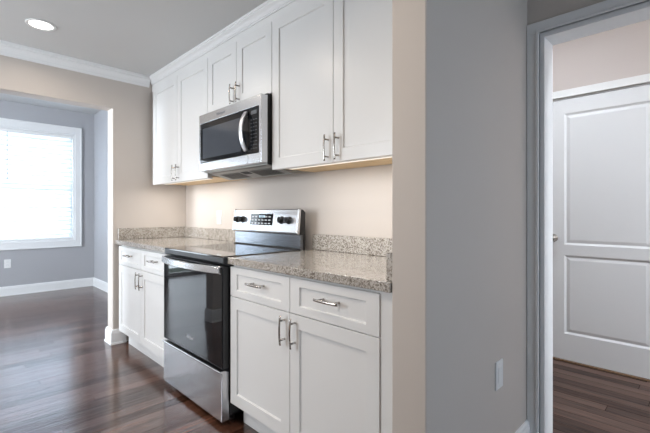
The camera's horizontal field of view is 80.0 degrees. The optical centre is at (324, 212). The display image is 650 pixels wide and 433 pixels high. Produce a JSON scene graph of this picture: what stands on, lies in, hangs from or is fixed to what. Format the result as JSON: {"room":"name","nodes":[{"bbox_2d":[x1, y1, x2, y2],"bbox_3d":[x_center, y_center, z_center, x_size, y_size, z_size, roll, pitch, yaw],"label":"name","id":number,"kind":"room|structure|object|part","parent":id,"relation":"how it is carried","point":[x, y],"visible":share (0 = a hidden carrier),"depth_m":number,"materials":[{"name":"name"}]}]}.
{"room":"kitchen","nodes":[
{"label":"kitchen","id":0,"kind":"room"},
{"bbox_2d":[0,100,93,286],"bbox_3d":[-5.217,-0.193,4.648,0.140,2.700,4.300,0,0,45],"label":"wall","id":1,"kind":"structure","parent":0,"point":[28,266],"depth_m":5.79,"materials":[{"name":"grey paint"}]},
{"bbox_2d":[4,259,10,267],"bbox_3d":[-4.397,0.713,5.364,0.008,0.120,0.074,0,0,45],"label":"wall outlet","id":2,"kind":"object","parent":1,"relation":"attached to","point":[7,263],"visible":1,"depth_m":5.36,"materials":[{"name":"white plastic"}]},
{"bbox_2d":[0,118,81,250],"bbox_3d":[-4.221,-0.385,5.627,0.166,1.820,1.159,0,0,45],"label":"window","id":3,"kind":"structure","parent":1,"relation":"in","point":[76,240],"depth_m":5.86,"materials":[{"name":"white paint"}]},
{"bbox_2d":[0,128,72,240],"bbox_3d":[-4.199,-0.379,5.605,0.078,1.571,0.931,0,0,45],"label":"window blind","id":4,"kind":"object","parent":3,"relation":"attached to","point":[36,167],"visible":1,"depth_m":5.61,"materials":[{"name":"white plastic"}]},
{"bbox_3d":[-4.209,0.388,5.615,0.044,0.020,0.931,0,0,45],"label":"rail","id":5,"kind":"part","parent":4,"relation":"part of","materials":[{"name":"white plastic"}]},
{"bbox_2d":[0,93,100,114],"bbox_3d":[-4.157,-1.583,3.589,3.257,0.080,4.700,0,0,45],"label":"ceiling","id":6,"kind":"structure","parent":0,"point":[7,97],"depth_m":5.50,"materials":[{"name":"paint"}]},
{"bbox_2d":[0,55,185,340],"bbox_3d":[-2.955,-0.193,2.389,0.140,2.700,4.300,0,0,45],"label":"wall","id":7,"kind":"structure","parent":0,"point":[134,201],"depth_m":3.43,"materials":[{"name":"beige paint"}]},
{"bbox_2d":[0,40,150,87],"bbox_3d":[-2.698,-1.208,2.515,0.045,0.095,3.042,0,0,45],"label":"trim","id":8,"kind":"structure","parent":7,"relation":"attached to","point":[9,49],"depth_m":3.15,"materials":[{"name":"white paint"}]},
{"bbox_2d":[104,326,126,345],"bbox_3d":[-1.679,1.092,3.666,0.184,0.130,0.690,0,0,45],"label":"baseboard","id":9,"kind":"structure","parent":7,"relation":"attached to","point":[112,337],"depth_m":3.41,"materials":[{"name":"white paint"}]},
{"bbox_2d":[0,0,266,75],"bbox_3d":[-0.380,-1.295,0.583,6.336,0.080,3.984,0,0,45],"label":"ceiling","id":10,"kind":"structure","parent":0,"point":[143,37],"depth_m":2.62,"materials":[{"name":"paint"}]},
{"bbox_2d":[25,18,56,30],"bbox_3d":[-1.898,-1.252,2.589,0.172,0.006,0.172,0,0,45],"label":"recessed light","id":11,"kind":"object","parent":10,"relation":"in","point":[38,24],"visible":1,"depth_m":2.58,"materials":[{"name":"white plastic"}]},
{"bbox_2d":[94,110,391,282],"bbox_3d":[-1.490,-0.193,4.049,6.262,2.700,0.120,0,0,45],"label":"wall","id":12,"kind":"structure","parent":0,"point":[352,201],"depth_m":2.69,"materials":[{"name":"beige paint"}]},
{"bbox_2d":[0,277,107,296],"bbox_3d":[-3.440,1.092,4.181,3.035,0.130,2.450,0,0,45],"label":"baseboard","id":13,"kind":"structure","parent":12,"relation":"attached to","point":[84,282],"depth_m":5.69,"materials":[{"name":"white paint"}]},
{"bbox_2d":[153,58,245,185],"bbox_3d":[-1.117,-0.706,3.320,1.023,0.908,0.380,0,0,45],"label":"upper cabinet","id":14,"kind":"object","parent":12,"relation":"attached to","point":[179,102],"visible":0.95,"depth_m":3.18,"materials":[{"name":"white paint"}]},
{"bbox_3d":[-1.401,-0.694,3.398,0.510,0.883,0.019,0,0,45],"label":"door","id":15,"kind":"part","parent":14,"relation":"part of","materials":[{"name":"white paint"}]},
{"bbox_2d":[165,178,212,184],"bbox_3d":[-1.155,-0.257,3.220,0.840,0.011,0.030,0,0,45],"label":"light","id":16,"kind":"object","parent":14,"relation":"attached to","point":[209,178],"visible":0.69,"depth_m":3.16,"materials":[{"name":"white plastic"}]},
{"bbox_3d":[-1.038,-0.694,3.036,0.510,0.883,0.019,0,0,45],"label":"door","id":17,"kind":"part","parent":14,"relation":"part of","materials":[{"name":"white paint"}]},
{"bbox_3d":[-1.091,-0.265,3.346,1.017,0.005,0.306,0,0,45],"label":"panel","id":18,"kind":"part","parent":14,"relation":"part of","materials":[{"name":"brown wood"}]},
{"bbox_2d":[185,227,234,241],"bbox_3d":[-1.001,0.192,3.458,1.069,0.100,0.020,0,0,45],"label":"backsplash","id":19,"kind":"structure","parent":12,"relation":"attached to","point":[194,232],"depth_m":3.46,"materials":[{"name":"beige stone"}]},
{"bbox_2d":[217,211,221,223],"bbox_3d":[-0.930,0.045,3.399,0.074,0.120,0.008,0,0,45],"label":"wall outlet","id":20,"kind":"object","parent":12,"relation":"attached to","point":[219,213],"visible":1,"depth_m":3.39,"materials":[{"name":"white plastic"}]},
{"bbox_2d":[208,22,271,112],"bbox_3d":[-0.480,-0.936,2.685,0.768,0.449,0.380,0,0,45],"label":"upper cabinet","id":21,"kind":"object","parent":12,"relation":"attached to","point":[242,70],"visible":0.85,"depth_m":2.53,"materials":[{"name":"white paint"}]},
{"bbox_3d":[-0.720,-0.923,2.718,0.382,0.424,0.019,0,0,45],"label":"door","id":22,"kind":"part","parent":21,"relation":"part of","materials":[{"name":"white paint"}]},
{"bbox_3d":[-0.628,-0.787,2.588,0.012,0.133,0.035,0,0,45],"label":"handle","id":23,"kind":"part","parent":21,"relation":"part of","materials":[{"name":"silver metal"}]},
{"bbox_3d":[-0.577,-0.787,2.537,0.012,0.133,0.035,0,0,45],"label":"handle","id":24,"kind":"part","parent":21,"relation":"part of","materials":[{"name":"silver metal"}]},
{"bbox_2d":[199,93,306,179],"bbox_3d":[-0.510,-0.475,2.649,0.756,0.461,0.470,0,0,45],"label":"microwave","id":25,"kind":"object","parent":21,"relation":"attached to","point":[235,140],"visible":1,"depth_m":2.46,"materials":[{"name":"silver metal"}]},
{"bbox_3d":[-0.678,-0.490,2.562,0.604,0.274,0.004,0,0,45],"label":"door glass","id":26,"kind":"part","parent":25,"relation":"part of","materials":[{"name":"black glass"}]},
{"bbox_3d":[-0.622,-0.492,2.537,0.756,0.399,0.046,0,0,45],"label":"door","id":27,"kind":"part","parent":25,"relation":"part of","materials":[{"name":"silver metal"}]},
{"bbox_3d":[-0.494,-0.489,2.337,0.035,0.241,0.053,0,0,45],"label":"handle","id":28,"kind":"part","parent":25,"relation":"part of","materials":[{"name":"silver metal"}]},
{"bbox_3d":[-0.426,-0.490,2.311,0.106,0.274,0.004,0,0,45],"label":"control panel","id":29,"kind":"part","parent":25,"relation":"part of","materials":[{"name":"black glass"}]},
{"bbox_3d":[-0.447,-0.923,2.445,0.382,0.424,0.019,0,0,45],"label":"door","id":30,"kind":"part","parent":21,"relation":"part of","materials":[{"name":"white paint"}]},
{"bbox_2d":[272,0,391,171],"bbox_3d":[0.166,-0.706,2.039,1.048,0.908,0.380,0,0,45],"label":"upper cabinet","id":31,"kind":"object","parent":12,"relation":"attached to","point":[332,59],"visible":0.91,"depth_m":1.96,"materials":[{"name":"white paint"}]},
{"bbox_3d":[-0.131,-0.694,2.130,0.501,0.883,0.019,0,0,45],"label":"door","id":32,"kind":"part","parent":31,"relation":"part of","materials":[{"name":"white paint"}]},
{"bbox_3d":[0.003,-0.325,1.958,0.012,0.133,0.035,0,0,45],"label":"handle","id":33,"kind":"part","parent":31,"relation":"part of","materials":[{"name":"silver metal"}]},
{"bbox_3d":[0.054,-0.325,1.907,0.012,0.133,0.035,0,0,45],"label":"handle","id":34,"kind":"part","parent":31,"relation":"part of","materials":[{"name":"silver metal"}]},
{"bbox_3d":[0.192,-0.265,2.064,1.044,0.005,0.306,0,0,45],"label":"panel","id":35,"kind":"part","parent":31,"relation":"part of","materials":[{"name":"brown wood"}]},
{"bbox_2d":[290,156,391,168],"bbox_3d":[0.090,-0.257,1.976,0.840,0.011,0.030,0,0,45],"label":"light","id":36,"kind":"object","parent":31,"relation":"attached to","point":[387,156],"visible":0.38,"depth_m":1.96,"materials":[{"name":"white plastic"}]},
{"bbox_3d":[0.226,-0.694,1.773,0.501,0.883,0.019,0,0,45],"label":"door","id":37,"kind":"part","parent":31,"relation":"part of","materials":[{"name":"white paint"}]},
{"bbox_2d":[312,234,391,256],"bbox_3d":[0.291,0.192,2.168,1.038,0.100,0.020,0,0,45],"label":"backsplash","id":38,"kind":"structure","parent":12,"relation":"attached to","point":[375,246],"depth_m":2.28,"materials":[{"name":"beige stone"}]},
{"bbox_2d":[0,286,649,432],"bbox_3d":[-1.318,1.197,1.948,9.593,0.080,6.389,0,0,45],"label":"floor","id":39,"kind":"structure","parent":0,"point":[59,373],"depth_m":2.59,"materials":[{"name":"brown wood"}]},
{"bbox_2d":[119,245,168,366],"bbox_3d":[-1.221,0.718,3.221,1.035,0.875,0.663,0,0,45],"label":"base cabinet","id":40,"kind":"object","parent":39,"relation":"on","point":[141,271],"visible":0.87,"depth_m":3.00,"materials":[{"name":"white paint"}]},
{"bbox_3d":[-1.608,0.371,3.201,0.516,0.157,0.019,0,0,45],"label":"drawer","id":41,"kind":"part","parent":40,"relation":"part of","materials":[{"name":"white paint"}]},
{"bbox_3d":[-1.608,0.741,3.201,0.516,0.576,0.019,0,0,45],"label":"door","id":42,"kind":"part","parent":40,"relation":"part of","materials":[{"name":"white paint"}]},
{"bbox_3d":[-1.418,0.534,2.973,0.012,0.133,0.035,0,0,45],"label":"handle","id":43,"kind":"part","parent":40,"relation":"part of","materials":[{"name":"silver metal"}]},
{"bbox_3d":[-1.240,0.741,2.834,0.516,0.576,0.019,0,0,45],"label":"door","id":44,"kind":"part","parent":40,"relation":"part of","materials":[{"name":"white paint"}]},
{"bbox_3d":[-1.240,0.371,2.834,0.516,0.157,0.019,0,0,45],"label":"drawer","id":45,"kind":"part","parent":40,"relation":"part of","materials":[{"name":"white paint"}]},
{"bbox_2d":[115,227,234,252],"bbox_3d":[-1.229,0.211,3.244,1.090,0.138,0.645,0,0,45],"label":"countertop","id":46,"kind":"structure","parent":40,"relation":"on","point":[157,239],"depth_m":3.44,"materials":[{"name":"beige stone"}]},
{"bbox_2d":[162,208,304,421],"bbox_3d":[-0.610,0.566,2.548,0.758,1.181,0.701,0,0,45],"label":"range","id":47,"kind":"object","parent":39,"relation":"on","point":[197,295],"visible":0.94,"depth_m":2.35,"materials":[{"name":"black metal"}]},
{"bbox_3d":[-0.838,0.312,2.319,0.748,0.040,0.054,0,0,45],"label":"handle","id":48,"kind":"part","parent":47,"relation":"part of","materials":[{"name":"silver metal"}]},
{"bbox_3d":[-0.817,0.567,2.341,0.750,0.544,0.003,0,0,45],"label":"door glass","id":49,"kind":"part","parent":47,"relation":"part of","materials":[{"name":"black glass"}]},
{"bbox_3d":[-0.807,0.990,2.350,0.754,0.273,0.056,0,0,45],"label":"storage drawer","id":50,"kind":"part","parent":47,"relation":"part of","materials":[{"name":"silver metal"}]},
{"bbox_3d":[-0.801,0.568,2.356,0.754,0.554,0.040,0,0,45],"label":"oven door","id":51,"kind":"part","parent":47,"relation":"part of","materials":[{"name":"black glass"}]},
{"bbox_2d":[165,243,299,257],"bbox_3d":[-0.619,0.244,2.539,0.758,0.013,0.549,0,0,45],"label":"cooktop","id":52,"kind":"object","parent":47,"relation":"in","point":[230,249],"depth_m":2.47,"materials":[{"name":"black glass"}]},
{"bbox_3d":[-0.675,0.052,2.937,0.052,0.052,0.040,0,0,45],"label":"knob","id":53,"kind":"part","parent":47,"relation":"part of","materials":[{"name":"black plastic"}]},
{"bbox_3d":[-0.625,0.052,2.888,0.052,0.052,0.040,0,0,45],"label":"knob","id":54,"kind":"part","parent":47,"relation":"part of","materials":[{"name":"black plastic"}]},
{"bbox_3d":[-0.431,0.061,2.726,0.738,0.164,0.032,0,0,45],"label":"control panel","id":55,"kind":"part","parent":47,"relation":"part of","materials":[{"name":"silver metal"}]},
{"bbox_3d":[-0.411,0.116,2.747,0.756,0.269,0.047,0,0,45],"label":"panel","id":56,"kind":"part","parent":47,"relation":"part of","materials":[{"name":"silver metal"}]},
{"bbox_3d":[-0.298,0.052,2.561,0.052,0.052,0.040,0,0,45],"label":"knob","id":57,"kind":"part","parent":47,"relation":"part of","materials":[{"name":"black plastic"}]},
{"bbox_3d":[-0.244,0.052,2.507,0.052,0.052,0.040,0,0,45],"label":"knob","id":58,"kind":"part","parent":47,"relation":"part of","materials":[{"name":"black plastic"}]},
{"bbox_2d":[230,265,391,432],"bbox_3d":[0.071,0.718,1.930,1.056,0.875,0.663,0,0,45],"label":"base cabinet","id":59,"kind":"object","parent":39,"relation":"on","point":[307,355],"visible":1,"depth_m":1.67,"materials":[{"name":"white paint"}]},
{"bbox_3d":[-0.345,0.360,1.908,0.133,0.012,0.044,0,0,45],"label":"handle","id":60,"kind":"part","parent":59,"relation":"part of","materials":[{"name":"silver metal"}]},
{"bbox_3d":[-0.329,0.371,1.924,0.497,0.157,0.019,0,0,45],"label":"drawer","id":61,"kind":"part","parent":59,"relation":"part of","materials":[{"name":"white paint"}]},
{"bbox_3d":[-0.329,0.741,1.924,0.497,0.576,0.019,0,0,45],"label":"door","id":62,"kind":"part","parent":59,"relation":"part of","materials":[{"name":"white paint"}]},
{"bbox_3d":[-0.196,0.534,1.753,0.012,0.133,0.035,0,0,45],"label":"handle","id":63,"kind":"part","parent":59,"relation":"part of","materials":[{"name":"silver metal"}]},
{"bbox_3d":[-0.145,0.534,1.702,0.012,0.133,0.035,0,0,45],"label":"handle","id":64,"kind":"part","parent":59,"relation":"part of","materials":[{"name":"silver metal"}]},
{"bbox_2d":[228,234,391,292],"bbox_3d":[0.077,0.211,1.940,1.060,0.138,0.645,0,0,45],"label":"countertop","id":65,"kind":"structure","parent":59,"relation":"on","point":[355,261],"depth_m":1.93,"materials":[{"name":"beige stone"}]},
{"bbox_3d":[0.009,0.360,1.554,0.133,0.012,0.044,0,0,45],"label":"handle","id":66,"kind":"part","parent":59,"relation":"part of","materials":[{"name":"silver metal"}]},
{"bbox_3d":[0.026,0.371,1.570,0.497,0.157,0.019,0,0,45],"label":"drawer","id":67,"kind":"part","parent":59,"relation":"part of","materials":[{"name":"white paint"}]},
{"bbox_3d":[0.026,0.741,1.570,0.497,0.576,0.019,0,0,45],"label":"door","id":68,"kind":"part","parent":59,"relation":"part of","materials":[{"name":"white paint"}]},
{"bbox_2d":[392,0,526,432],"bbox_3d":[0.640,-0.049,1.656,0.134,2.412,1.025,0,0,45],"label":"wall","id":69,"kind":"structure","parent":0,"point":[459,67],"depth_m":1.39,"materials":[{"name":"beige paint"}]},
{"bbox_2d":[150,0,307,91],"bbox_3d":[-0.599,-1.222,2.580,2.924,0.066,0.040,0,0,45],"label":"trim","id":70,"kind":"structure","parent":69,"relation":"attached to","point":[269,7],"depth_m":2.67,"materials":[{"name":"white paint"}]},
{"bbox_2d":[495,358,502,390],"bbox_3d":[0.749,0.697,1.664,0.008,0.120,0.074,0,0,45],"label":"wall outlet","id":71,"kind":"object","parent":69,"relation":"attached to","point":[499,364],"visible":1,"depth_m":1.65,"materials":[{"name":"white plastic"}]},
{"bbox_2d":[515,419,529,432],"bbox_3d":[0.620,1.092,1.618,0.154,0.130,0.987,0,0,45],"label":"baseboard","id":72,"kind":"structure","parent":69,"relation":"attached to","point":[524,428],"depth_m":1.87,"materials":[{"name":"white paint"}]},
{"bbox_2d":[527,0,605,24],"bbox_3d":[2.057,-0.193,0.972,3.037,2.700,0.130,0,0,45],"label":"wall","id":73,"kind":"structure","parent":0,"point":[537,10],"depth_m":1.86,"materials":[{"name":"beige paint"}]},
{"bbox_2d":[527,0,649,432],"bbox_3d":[1.375,0.116,1.653,0.905,2.082,0.170,0,0,45],"label":"trim","id":74,"kind":"structure","parent":73,"relation":"attached to","point":[606,15],"depth_m":1.89,"materials":[{"name":"white paint"}]},
{"bbox_2d":[553,19,649,99],"bbox_3d":[2.713,-0.193,2.240,3.900,2.700,0.120,0,0,45],"label":"wall","id":75,"kind":"structure","parent":0,"point":[621,52],"depth_m":2.83,"materials":[{"name":"beige paint"}]},
{"bbox_2d":[553,84,649,378],"bbox_3d":[2.036,0.134,2.814,0.800,2.018,0.108,0,0,45],"label":"door","id":76,"kind":"structure","parent":75,"relation":"in","point":[601,141],"depth_m":2.83,"materials":[{"name":"white paint"}]},
{"bbox_3d":[1.784,0.202,3.038,0.062,0.062,0.070,0,0,45],"label":"knob","id":77,"kind":"part","parent":76,"relation":"part of","materials":[{"name":"silver metal"}]},
{"bbox_2d":[553,73,649,381],"bbox_3d":[2.080,0.105,2.858,0.938,2.103,0.140,0,0,45],"label":"trim","id":78,"kind":"structure","parent":75,"relation":"attached to","point":[645,78],"depth_m":2.82,"materials":[{"name":"white paint"}]},
{"bbox_3d":[2.037,0.105,2.815,0.938,2.103,0.020,0,0,45],"label":"casing","id":79,"kind":"part","parent":78,"relation":"part of","materials":[{"name":"white paint"}]}
]}

